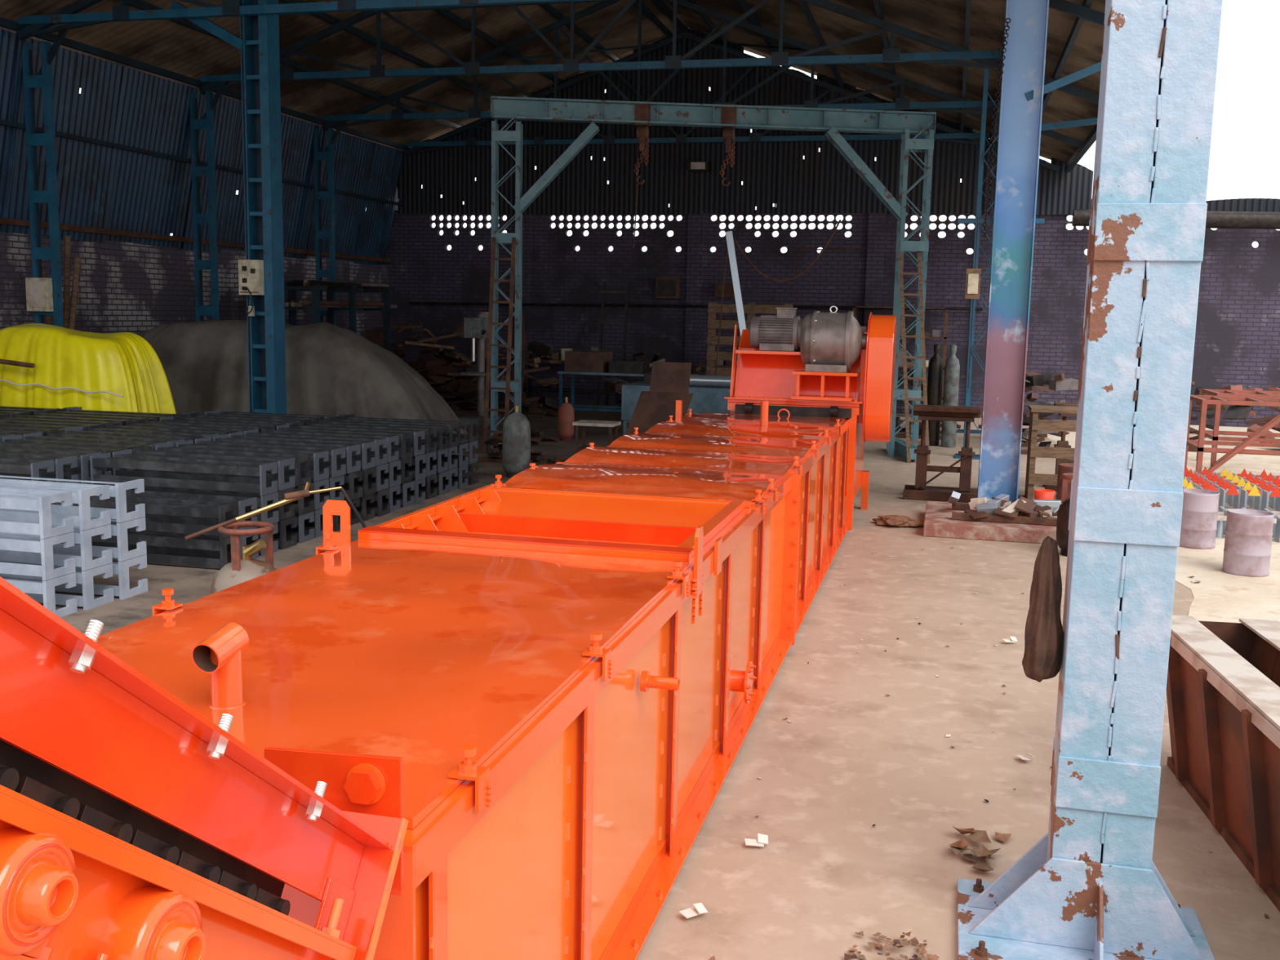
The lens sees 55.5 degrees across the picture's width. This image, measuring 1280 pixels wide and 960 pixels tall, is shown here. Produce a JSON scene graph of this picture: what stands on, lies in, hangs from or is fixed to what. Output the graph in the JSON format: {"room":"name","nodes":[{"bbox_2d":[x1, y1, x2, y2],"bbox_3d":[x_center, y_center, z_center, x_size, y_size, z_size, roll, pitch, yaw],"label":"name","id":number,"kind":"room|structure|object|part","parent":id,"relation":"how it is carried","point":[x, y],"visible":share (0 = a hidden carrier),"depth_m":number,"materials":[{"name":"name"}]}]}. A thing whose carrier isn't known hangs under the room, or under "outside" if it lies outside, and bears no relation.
{"room":"factory workshop","nodes":[
{"label":"factory workshop","id":0,"kind":"room"},
{"bbox_2d":[0,226,382,347],"bbox_3d":[-8.697,-2.112,17.538,0.350,3.040,21.950,3,8,14],"label":"wall","id":1,"kind":"structure","parent":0,"point":[135,288],"depth_m":19.74,"materials":[{"name":"brick"}]},
{"bbox_2d":[0,28,403,265],"bbox_3d":[-8.215,-4.764,17.369,0.581,2.580,22.540,3,8,14],"label":"wall","id":2,"kind":"structure","parent":0,"point":[123,143],"depth_m":19.25,"materials":[{"name":"blue metal"}]},
{"bbox_2d":[38,395,629,635],"bbox_3d":[-3.720,-0.262,15.961,10.452,0.001,22.900,3,8,14],"label":"floor","id":3,"kind":"structure","parent":0,"point":[189,584],"depth_m":9.83,"materials":[{"name":"concrete"}]},
{"bbox_2d":[42,235,80,329],"bbox_3d":[-8.185,-1.988,17.241,0.679,2.909,0.080,3,8,14],"label":"poles","id":4,"kind":"object","parent":3,"relation":"on","point":[69,317],"visible":0.32,"depth_m":17.08,"materials":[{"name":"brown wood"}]},
{"bbox_2d":[0,475,147,617],"bbox_3d":[-4.519,0.434,7.926,1.860,0.792,1.530,3,8,14],"label":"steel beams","id":5,"kind":"structure","parent":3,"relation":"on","point":[33,559],"depth_m":7.96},
{"bbox_2d":[0,323,176,413],"bbox_3d":[-7.270,-1.130,15.504,2.670,1.700,1.234,3,8,14],"label":"tarps","id":6,"kind":"object","parent":3,"relation":"on","point":[42,366],"visible":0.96,"depth_m":15.09,"materials":[{"name":"fabric"}]},
{"bbox_2d":[0,405,478,568],"bbox_3d":[-5.672,-0.178,12.396,6.546,0.737,5.184,3,8,14],"label":"steel beams","id":7,"kind":"structure","parent":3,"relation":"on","point":[199,472],"depth_m":10.92,"materials":[{"name":"grey metal"}]},
{"bbox_2d":[184,481,366,594],"bbox_3d":[-1.994,0.507,6.991,1.168,1.004,0.399,-5,10,-37],"label":"stand","id":8,"kind":"object","parent":3,"relation":"on","point":[239,571],"visible":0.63,"depth_m":6.77,"materials":[{"name":"paint"}]},
{"bbox_2d":[139,320,469,440],"bbox_3d":[-5.384,-1.532,18.455,5.606,1.764,2.331,2,8,6],"label":"pile","id":9,"kind":"object","parent":3,"relation":"on","point":[331,370],"visible":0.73,"depth_m":17.55,"materials":[{"name":"sand"}]},
{"bbox_2d":[284,279,397,351],"bbox_3d":[-5.660,-2.416,22.410,1.450,2.430,3.815,3,8,14],"label":"rack","id":10,"kind":"object","parent":3,"relation":"on","point":[291,304],"visible":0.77,"depth_m":21.93,"materials":[{"name":"blue paint"}]},
{"bbox_2d":[364,320,499,408],"bbox_3d":[-4.446,-2.400,25.444,2.725,1.858,2.723,3,8,14],"label":"heap","id":11,"kind":"object","parent":3,"relation":"on","point":[433,369],"visible":0.47,"depth_m":25.17,"materials":[{"name":"metal"}]},
{"bbox_2d":[457,311,500,425],"bbox_3d":[-2.835,-1.965,21.308,0.605,1.950,0.753,3,8,14],"label":"press","id":12,"kind":"object","parent":3,"relation":"on","point":[477,327],"visible":0.83,"depth_m":21.22,"materials":[{"name":"silver metal"}]},
{"bbox_2d":[482,237,515,453],"bbox_3d":[-1.971,-1.888,17.039,0.400,3.005,0.480,3,8,14],"label":"ladder","id":13,"kind":"object","parent":3,"relation":"on","point":[493,259],"visible":0.93,"depth_m":17.04,"materials":[{"name":"metal"}]},
{"bbox_2d":[444,340,575,417],"bbox_3d":[-2.570,-2.020,23.879,2.491,1.420,2.262,3,8,14],"label":"heap","id":14,"kind":"object","parent":3,"relation":"on","point":[545,404],"visible":0.46,"depth_m":23.49,"materials":[{"name":"brown wood"}]},
{"bbox_2d":[508,391,514,414],"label":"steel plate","id":15,"kind":"object","parent":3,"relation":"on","point":[512,393],"depth_m":19.82,"materials":[{"name":"brown metal"}]},
{"bbox_2d":[510,355,514,381],"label":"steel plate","id":16,"kind":"object","parent":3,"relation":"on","point":[513,369],"depth_m":19.77,"materials":[{"name":"brown metal"}]},
{"bbox_2d":[502,405,530,477],"bbox_3d":[-1.487,-0.466,14.632,0.340,0.860,0.340,3,8,14],"label":"gas cylinder","id":17,"kind":"object","parent":3,"relation":"on","point":[516,431],"visible":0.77,"depth_m":14.51,"materials":[{"name":"grey metal"}]},
{"bbox_2d":[481,429,558,462],"bbox_3d":[-1.620,-0.461,16.183,0.901,0.422,0.829,3,8,14],"label":"heap","id":18,"kind":"object","parent":3,"relation":"on","point":[495,456],"visible":0.56,"depth_m":16.11,"materials":[{"name":"wood"}]},
{"bbox_2d":[521,309,525,403],"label":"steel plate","id":19,"kind":"object","parent":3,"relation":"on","point":[523,340],"depth_m":19.40,"materials":[{"name":"metal"}]},
{"bbox_2d":[546,454,568,463],"bbox_3d":[-0.838,-0.195,15.229,0.696,0.186,0.578,3,8,14],"label":"heap","id":20,"kind":"object","parent":3,"relation":"on","point":[557,458],"visible":0.19,"depth_m":15.39,"materials":[{"name":"metal"}]},
{"bbox_2d":[557,396,574,441],"bbox_3d":[-1.145,-0.944,18.800,0.260,0.680,0.260,3,8,14],"label":"gas cylinder","id":21,"kind":"object","parent":3,"relation":"on","point":[566,414],"visible":1,"depth_m":18.71,"materials":[{"name":"red metal"}]},
{"bbox_2d":[522,345,618,405],"bbox_3d":[-1.557,-2.258,26.174,2.100,1.250,0.900,3,8,14],"label":"workbench","id":22,"kind":"object","parent":3,"relation":"on","point":[557,356],"visible":0.35,"depth_m":25.95,"materials":[{"name":"metal"}]},
{"bbox_2d":[572,419,621,453],"bbox_3d":[-0.575,-0.495,16.112,0.550,0.550,0.400,3,8,14],"label":"table","id":23,"kind":"object","parent":3,"relation":"on","point":[583,423],"visible":0.51,"depth_m":16.00,"materials":[{"name":"metal"}]},
{"bbox_2d":[557,350,651,412],"bbox_3d":[-0.522,-1.598,21.364,1.700,1.300,0.800,3,8,14],"label":"bench","id":24,"kind":"object","parent":3,"relation":"on","point":[576,362],"visible":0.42,"depth_m":21.10,"materials":[{"name":"blue paint"}]},
{"bbox_2d":[595,281,629,408],"bbox_3d":[-0.564,-2.746,24.917,0.630,2.604,0.150,3,8,14],"label":"metal stand","id":25,"kind":"object","parent":3,"relation":"on","point":[603,291],"visible":0.77,"depth_m":24.85,"materials":[{"name":"metal"}]},
{"bbox_2d":[603,351,704,418],"bbox_3d":[0.376,-1.833,23.531,1.979,1.320,2.521,3,8,14],"label":"heap","id":26,"kind":"object","parent":3,"relation":"on","point":[616,384],"visible":0.16,"depth_m":23.10,"materials":[{"name":"metal"}]},
{"bbox_2d":[625,391,693,434],"bbox_3d":[0.155,-0.595,15.294,0.886,1.000,0.545,4,8,22],"label":"steel plate","id":27,"kind":"object","parent":3,"relation":"on","point":[652,408],"visible":0.43,"depth_m":15.39,"materials":[{"name":"brown metal"}]},
{"bbox_2d":[649,361,691,393],"bbox_3d":[0.384,-0.953,16.755,0.550,1.322,0.625,3,8,14],"label":"steel plate","id":28,"kind":"object","parent":3,"relation":"on","point":[671,377],"visible":0.36,"depth_m":16.80,"materials":[{"name":"brown metal"}]},
{"bbox_2d":[621,373,731,435],"bbox_3d":[1.020,-1.188,19.566,2.400,1.040,1.220,3,8,14],"label":"work table","id":29,"kind":"object","parent":3,"relation":"on","point":[709,392],"visible":0.27,"depth_m":19.03,"materials":[{"name":"blue"}]},
{"bbox_2d":[697,351,737,373],"bbox_3d":[2.368,-2.073,25.192,2.200,1.307,0.900,3,8,14],"label":"workbench","id":30,"kind":"object","parent":3,"relation":"on","point":[721,363],"visible":0.12,"depth_m":25.02,"materials":[{"name":"metal"}]},
{"bbox_2d":[715,231,746,375],"bbox_3d":[1.659,-2.423,20.162,0.930,3.373,0.173,5,9,25],"label":"strip","id":31,"kind":"object","parent":3,"relation":"on","point":[730,242],"visible":0.54,"depth_m":20.11,"materials":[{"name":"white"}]},
{"bbox_2d":[733,219,840,281],"bbox_3d":[2.451,-3.826,20.175,1.936,1.056,0.030,-2,8,-19],"label":"rope","id":32,"kind":"object","parent":31,"relation":"hanging from","point":[839,221],"visible":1,"depth_m":20.27,"materials":[{"name":"fabric"}]},
{"bbox_2d":[706,302,792,376],"bbox_3d":[1.962,-2.050,21.708,1.500,2.200,0.600,3,8,14],"label":"wooden pallet","id":33,"kind":"object","parent":3,"relation":"on","point":[751,308],"visible":0.28,"depth_m":21.55,"materials":[{"name":"brown wood"}]},
{"bbox_2d":[0,0,1093,150],"bbox_3d":[-1.174,-6.862,16.147,13.260,2.633,20.200,3,8,14],"label":"roof purlins","id":34,"kind":"structure","parent":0,"point":[5,23],"depth_m":20.45,"materials":[{"name":"blue metal"}]},
{"bbox_2d":[0,0,1106,163],"bbox_3d":[-0.890,-6.807,16.160,14.450,2.917,20.350,3,8,14],"label":"roof","id":35,"kind":"structure","parent":0,"point":[166,44],"depth_m":20.60,"materials":[{"name":"grey metal"}]},
{"bbox_2d":[16,0,1104,40],"bbox_3d":[-0.869,-6.601,15.981,13.935,2.906,4.065,3,8,14],"label":"roof truss","id":36,"kind":"object","parent":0,"point":[37,24],"depth_m":15.04,"materials":[{"name":"metal"}]},
{"bbox_2d":[199,0,1098,104],"bbox_3d":[0.117,-7.112,19.824,13.935,2.906,4.065,3,8,14],"label":"roof truss","id":37,"kind":"object","parent":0,"point":[986,59],"depth_m":17.88,"materials":[{"name":"blue metal"}]},
{"bbox_2d":[321,0,1079,146],"bbox_3d":[1.066,-7.604,23.523,13.935,2.906,3.765,3,8,14],"label":"roof truss","id":38,"kind":"object","parent":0,"point":[953,102],"depth_m":21.78,"materials":[{"name":"blue metal"}]},
{"bbox_2d":[404,31,1060,172],"bbox_3d":[1.526,-7.842,25.314,13.935,2.906,0.095,3,8,14],"label":"roof truss","id":39,"kind":"object","parent":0,"point":[417,147],"depth_m":25.37,"materials":[{"name":"blue metal"}]},
{"bbox_2d":[397,28,1093,214],"bbox_3d":[1.731,-7.513,25.500,14.843,3.826,0.067,3,8,14],"label":"cladding","id":40,"kind":"object","parent":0,"point":[778,173],"visible":0.71,"depth_m":25.64,"materials":[{"name":"grey metal"}]},
{"bbox_2d":[688,160,709,172],"bbox_3d":[1.250,-6.579,25.519,0.400,0.200,0.350,3,8,14],"label":"floodlight","id":41,"kind":"object","parent":40,"relation":"attached to","point":[694,166],"visible":1,"depth_m":25.36,"materials":[{"name":"metal"}]},
{"bbox_2d":[381,209,1279,427],"bbox_3d":[4.571,-3.515,25.434,22.040,4.185,0.220,3,8,14],"label":"wall","id":42,"kind":"structure","parent":0,"point":[1237,342],"depth_m":25.80,"materials":[{"name":"purple brick"}]},
{"bbox_2d":[655,277,734,298],"bbox_3d":[1.182,-4.097,25.997,1.700,0.450,0.200,3,8,14],"label":"board","id":43,"kind":"object","parent":42,"relation":"attached to","point":[665,287],"visible":0.93,"depth_m":26.02,"materials":[{"name":"metal"}]},
{"bbox_2d":[408,247,982,310],"bbox_3d":[0.853,-3.905,26.169,12.600,2.210,0.060,3,8,14],"label":"conduit","id":44,"kind":"object","parent":42,"relation":"attached to","point":[410,303],"visible":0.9,"depth_m":26.28,"materials":[{"name":"metal"}]},
{"bbox_2d":[1066,198,1279,229],"bbox_3d":[11.848,-5.029,23.033,7.102,0.650,0.500,3,8,14],"label":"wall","id":45,"kind":"structure","parent":42,"relation":"attached to","point":[1239,213],"depth_m":23.13,"materials":[{"name":"metal"}]},
{"bbox_2d":[446,395,1279,959],"bbox_3d":[6.121,-1.213,24.291,80.000,0.001,90.000,3,8,14],"label":"floor","id":46,"kind":"structure","parent":0,"point":[852,757],"depth_m":5.33,"materials":[{"name":"concrete"}]},
{"bbox_2d":[22,30,67,327],"bbox_3d":[-7.979,-3.230,16.502,0.725,5.567,0.400,3,8,14],"label":"lattice column","id":47,"kind":"structure","parent":46,"relation":"on","point":[43,79],"depth_m":16.36,"materials":[{"name":"blue metal"}]},
{"bbox_2d":[25,277,53,311],"bbox_3d":[-8.159,-2.518,16.503,0.350,0.450,0.110,3,8,14],"label":"box","id":48,"kind":"object","parent":47,"relation":"attached to","point":[39,292],"visible":1,"depth_m":16.45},
{"bbox_2d":[189,82,227,321],"bbox_3d":[-7.067,-3.703,20.057,0.725,5.567,0.400,3,8,14],"label":"lattice column","id":49,"kind":"structure","parent":46,"relation":"on","point":[206,122],"depth_m":19.93,"materials":[{"name":"blue metal"}]},
{"bbox_2d":[169,0,286,413],"bbox_3d":[-5.270,-3.556,15.660,1.553,6.550,0.500,3,8,14],"label":"steel column","id":50,"kind":"structure","parent":46,"relation":"on","point":[258,42],"depth_m":15.48,"materials":[{"name":"blue metal"}]},
{"bbox_2d":[238,259,264,315],"bbox_3d":[-4.970,-2.445,15.486,0.290,0.710,0.190,3,8,14],"label":"switch box","id":51,"kind":"object","parent":50,"relation":"attached to","point":[251,272],"visible":1,"depth_m":15.45,"materials":[{"name":"metal"}]},
{"bbox_2d":[313,120,346,325],"bbox_3d":[-6.081,-4.214,23.900,0.725,5.567,0.400,3,8,14],"label":"lattice column","id":52,"kind":"structure","parent":46,"relation":"on","point":[328,153],"depth_m":23.73,"materials":[{"name":"blue metal"}]},
{"bbox_2d":[0,305,897,959],"bbox_3d":[0.104,-0.030,6.545,1.967,2.273,13.093,3,8,14],"label":"conveyor","id":53,"kind":"object","parent":46,"relation":"on","point":[482,723],"visible":1,"depth_m":3.23,"materials":[{"name":"orange metal"}]},
{"bbox_3d":[-1.358,0.409,1.238,1.513,1.748,2.035,3,8,14],"label":"tail frame","id":54,"kind":"part","parent":53,"relation":"part of","materials":[{"name":"red paint"}]},
{"bbox_3d":[0.089,0.525,6.992,1.590,1.050,9.556,3,8,14],"label":"casing frame","id":55,"kind":"part","parent":53,"relation":"part of","materials":[{"name":"orange paint"}]},
{"bbox_3d":[1.311,-1.438,11.568,0.520,0.405,0.330,3,8,14],"label":"electric motor","id":56,"kind":"part","parent":53,"relation":"part of","materials":[{"name":"grey metal"}]},
{"bbox_2d":[490,96,936,461],"bbox_3d":[0.978,-2.856,17.377,6.222,4.942,1.600,1,8,0],"label":"gantry crane","id":57,"kind":"object","parent":46,"relation":"on","point":[833,121],"visible":0.74,"depth_m":17.06,"materials":[{"name":"teal paint"}]},
{"bbox_2d":[633,102,651,248],"bbox_3d":[0.016,-4.292,17.185,0.219,2.000,0.170,3,8,14],"label":"chain hoist","id":58,"kind":"object","parent":57,"relation":"hanging from","point":[642,111],"visible":1,"depth_m":17.06,"materials":[{"name":"metal"}]},
{"bbox_2d":[719,103,737,186],"bbox_3d":[1.237,-4.706,17.123,0.219,1.114,0.170,3,8,14],"label":"chain hoist","id":59,"kind":"object","parent":57,"relation":"hanging from","point":[728,113],"visible":1,"depth_m":17.04,"materials":[{"name":"metal"}]},
{"bbox_2d":[679,635,1035,918],"bbox_3d":[1.470,1.238,5.667,0.700,0.033,4.220,6,9,32],"label":"paper scraps","id":60,"kind":"object","parent":46,"relation":"on","point":[699,908],"visible":1,"depth_m":4.59,"materials":[{"name":"beige paper"}]},
{"bbox_2d":[844,930,938,959],"bbox_3d":[0.792,1.493,3.761,0.318,0.038,0.364,3,8,14],"label":"leaf litter","id":61,"kind":"object","parent":46,"relation":"on","point":[904,942],"visible":1,"depth_m":3.84,"materials":[{"name":"brown plant"}]},
{"bbox_2d":[872,515,924,527],"bbox_3d":[2.509,0.391,11.808,0.471,0.091,0.408,0,8,-8],"label":"debris","id":62,"kind":"object","parent":46,"relation":"on","point":[900,521],"visible":0.98,"depth_m":11.70,"materials":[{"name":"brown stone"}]},
{"bbox_2d":[853,306,948,405],"bbox_3d":[5.211,-2.380,24.526,1.860,2.210,0.560,3,8,14],"label":"storage rack","id":63,"kind":"object","parent":46,"relation":"on","point":[937,334],"visible":0.2,"depth_m":24.16,"materials":[{"name":"metal"}]},
{"bbox_2d":[898,252,929,463],"bbox_3d":[3.830,-1.713,16.979,0.290,2.910,0.784,-1,8,-13],"label":"ladder","id":64,"kind":"object","parent":46,"relation":"on","point":[921,315],"visible":0.98,"depth_m":16.97,"materials":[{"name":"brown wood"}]},
{"bbox_2d":[894,369,960,439],"bbox_3d":[4.057,-1.376,20.892,2.875,1.258,1.518,3,8,14],"label":"heap","id":65,"kind":"object","parent":46,"relation":"on","point":[898,420],"visible":0.09,"depth_m":20.53,"materials":[{"name":"metal"}]},
{"bbox_2d":[924,343,943,445],"bbox_3d":[4.650,-1.345,19.186,0.230,1.600,0.230,3,8,14],"label":"cylinder","id":66,"kind":"object","parent":46,"relation":"on","point":[935,367],"visible":0.89,"depth_m":19.09,"materials":[{"name":"metal"}]},
{"bbox_2d":[902,404,981,502],"bbox_3d":[3.396,-0.305,13.557,0.840,1.030,0.500,3,8,14],"label":"stand","id":67,"kind":"object","parent":46,"relation":"on","point":[920,491],"visible":0.93,"depth_m":13.46,"materials":[{"name":"metal"}]},
{"bbox_2d":[940,344,959,447],"bbox_3d":[4.855,-1.313,18.982,0.230,1.600,0.230,3,8,14],"label":"cylinder","id":68,"kind":"object","parent":46,"relation":"on","point":[952,368],"visible":0.96,"depth_m":18.89,"materials":[{"name":"grey metal"}]},
{"bbox_2d":[956,115,996,433],"bbox_3d":[5.995,-3.566,21.200,0.600,5.500,0.400,3,8,14],"label":"lattice column","id":69,"kind":"structure","parent":46,"relation":"on","point":[962,431],"depth_m":21.22,"materials":[{"name":"metal"}]},
{"bbox_2d":[955,67,999,459],"bbox_3d":[4.936,-3.044,17.273,0.600,5.500,0.400,3,8,14],"label":"lattice column","id":70,"kind":"structure","parent":46,"relation":"on","point":[985,93],"depth_m":17.17,"materials":[{"name":"blue metal"}]},
{"bbox_2d":[964,217,981,387],"bbox_3d":[3.364,-1.785,12.317,0.140,1.700,0.120,3,8,14],"label":"control box","id":71,"kind":"object","parent":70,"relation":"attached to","point":[973,275],"visible":1,"depth_m":12.24,"materials":[{"name":"beige metal"}]},
{"bbox_2d":[949,826,1011,871],"bbox_3d":[1.265,1.378,4.600,0.208,0.046,0.396,5,9,26],"label":"debris","id":72,"kind":"object","parent":46,"relation":"on","point":[981,836],"visible":1,"depth_m":4.57,"materials":[{"name":"brown wood"}]},
{"bbox_2d":[710,546,1268,959],"bbox_3d":[2.114,0.995,7.657,1.928,0.010,8.523,3,8,14],"label":"debris","id":73,"kind":"object","parent":46,"relation":"on","point":[713,957],"visible":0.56,"depth_m":5.86,"materials":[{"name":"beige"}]},
{"bbox_2d":[923,501,1057,543],"bbox_3d":[3.416,0.403,11.720,1.300,0.130,1.400,3,8,14],"label":"brick plinth","id":74,"kind":"object","parent":46,"relation":"on","point":[938,521],"visible":0.5,"depth_m":11.13,"materials":[{"name":"red brick"}]},
{"bbox_2d":[957,0,1048,502],"bbox_3d":[4.167,-2.584,12.223,1.877,5.940,0.500,3,8,14],"label":"steel i-column","id":75,"kind":"structure","parent":46,"relation":"on","point":[1014,220],"depth_m":12.34,"materials":[{"name":"blue metal"}]},
{"bbox_2d":[982,17,1010,237],"bbox_3d":[3.536,-3.480,12.058,0.156,2.121,0.056,3,8,14],"label":"hanging chain","id":76,"kind":"object","parent":75,"relation":"hanging from","point":[1007,22],"visible":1,"depth_m":12.05,"materials":[{"name":"metal"}]},
{"bbox_2d":[988,62,1101,172],"bbox_3d":[5.279,-4.804,14.662,1.560,1.387,20.000,3,8,14],"label":"beam","id":77,"kind":"structure","parent":75,"relation":"attached to","point":[1091,138],"depth_m":16.75,"materials":[{"name":"blue metal"}]},
{"bbox_2d":[947,491,1062,525],"bbox_3d":[3.486,0.249,11.552,1.084,0.229,0.802,3,8,14],"label":"scrap pieces","id":78,"kind":"object","parent":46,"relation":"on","point":[998,508],"visible":0.93,"depth_m":11.36,"materials":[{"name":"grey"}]},
{"bbox_2d":[977,370,1078,454],"bbox_3d":[6.208,-1.172,19.567,1.389,1.256,3.074,3,8,14],"label":"heap","id":79,"kind":"object","parent":46,"relation":"on","point":[1033,381],"visible":0.41,"depth_m":18.30,"materials":[{"name":"wood"}]},
{"bbox_2d":[1033,488,1054,499],"bbox_3d":[4.007,0.201,12.062,0.200,0.200,0.200,3,8,14],"label":"bucket","id":80,"kind":"object","parent":46,"relation":"on","point":[1039,494],"visible":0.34,"depth_m":11.98,"materials":[{"name":"red plastic"}]},
{"bbox_2d":[1024,404,1077,500],"bbox_3d":[4.694,-0.289,13.591,0.700,1.040,0.540,3,8,14],"label":"wooden crate","id":81,"kind":"object","parent":46,"relation":"on","point":[1032,478],"visible":0.52,"depth_m":13.38,"materials":[{"name":"brown wood"}]},
{"bbox_2d":[1042,402,1077,491],"bbox_3d":[5.267,-0.387,14.419,0.840,1.030,0.500,3,8,14],"label":"stand","id":82,"kind":"object","parent":46,"relation":"on","point":[1062,443],"visible":0.27,"depth_m":14.41,"materials":[{"name":"wood"}]},
{"bbox_2d":[1056,472,1072,556],"bbox_3d":[3.748,0.302,10.425,0.320,0.698,0.320,3,8,14],"label":"gas cylinder","id":83,"kind":"object","parent":46,"relation":"on","point":[1063,513],"visible":0.27,"depth_m":10.39,"materials":[{"name":"metal"}]},
{"bbox_2d":[1055,462,1073,499],"bbox_3d":[4.576,0.092,12.787,0.371,0.500,0.371,3,8,14],"label":"drum","id":84,"kind":"object","parent":46,"relation":"on","point":[1063,468],"visible":0.28,"depth_m":12.72,"materials":[{"name":"brown metal"}]},
{"bbox_2d":[956,0,1222,959],"bbox_3d":[1.484,-1.072,3.588,0.780,5.200,0.600,3,8,14],"label":"steel column","id":85,"kind":"structure","parent":46,"relation":"on","point":[1091,887],"depth_m":3.67,"materials":[{"name":"blue metal"}]},
{"bbox_2d":[1022,535,1063,682],"bbox_3d":[1.288,0.411,3.862,0.120,0.478,0.144,-1,8,-17],"label":"rag","id":86,"kind":"object","parent":85,"relation":"hanging from","point":[1042,660],"visible":1,"depth_m":3.83,"materials":[{"name":"brown fabric"}]},
{"bbox_2d":[1166,614,1279,911],"bbox_3d":[2.327,1.171,3.939,0.545,0.696,3.186,2,8,8],"label":"trough","id":87,"kind":"object","parent":46,"relation":"on","point":[1223,682],"visible":0.88,"depth_m":4.73,"materials":[{"name":"brown metal"}]},
{"bbox_2d":[1047,425,1279,622],"bbox_3d":[13.269,1.016,9.170,18.109,0.001,27.900,3,8,14],"label":"ground","id":88,"kind":"structure","parent":0,"point":[1220,596],"depth_m":9.68,"materials":[{"name":"beige concrete"}]},
{"bbox_2d":[1188,576,1200,582],"bbox_3d":[5.091,1.125,7.074,3.463,0.030,4.866,3,8,14],"label":"debris","id":89,"kind":"object","parent":88,"relation":"on","point":[1193,580],"visible":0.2,"depth_m":9.46,"materials":[{"name":"paper"}]},
{"bbox_2d":[1179,488,1219,549],"bbox_3d":[5.032,0.350,10.987,0.350,0.500,0.350,3,8,14],"label":"drum","id":90,"kind":"object","parent":88,"relation":"on","point":[1200,510],"visible":0.81,"depth_m":10.85,"materials":[{"name":"metal"}]},
{"bbox_2d":[1182,466,1279,511],"bbox_3d":[7.241,0.193,12.736,3.300,0.420,1.610,3,8,14],"label":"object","id":91,"kind":"object","parent":88,"relation":"on","point":[1251,491],"visible":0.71,"depth_m":12.66,"materials":[{"name":"red"}]},
{"bbox_2d":[1184,395,1279,472],"bbox_3d":[8.114,-0.497,15.550,1.960,1.051,1.115,3,8,14],"label":"steel frame","id":92,"kind":"object","parent":88,"relation":"on","point":[1197,445],"visible":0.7,"depth_m":15.28,"materials":[{"name":"red metal"}]},
{"bbox_2d":[1187,381,1279,455],"bbox_3d":[10.299,-1.084,20.290,4.346,1.126,3.672,3,8,14],"label":"heap","id":93,"kind":"object","parent":88,"relation":"on","point":[1237,411],"visible":0.28,"depth_m":20.24,"materials":[{"name":"wood"}]},
{"bbox_2d":[1195,388,1279,467],"bbox_3d":[9.018,-0.688,17.063,1.960,1.051,1.115,3,8,14],"label":"steel frame","id":94,"kind":"object","parent":88,"relation":"on","point":[1213,434],"visible":0.69,"depth_m":16.84,"materials":[{"name":"metal"}]},
{"bbox_2d":[1215,506,1279,542],"bbox_3d":[6.764,0.472,11.381,2.760,0.220,0.680,3,8,14],"label":"rows of grey chain links","id":95,"kind":"object","parent":88,"relation":"on","point":[1222,513],"visible":0.21,"depth_m":11.42,"materials":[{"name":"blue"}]},
{"bbox_2d":[1222,508,1275,577],"bbox_3d":[4.923,0.506,9.838,0.350,0.500,0.350,3,8,14],"label":"drum","id":96,"kind":"object","parent":88,"relation":"on","point":[1249,534],"visible":1,"depth_m":9.71,"materials":[{"name":"metal"}]}
]}

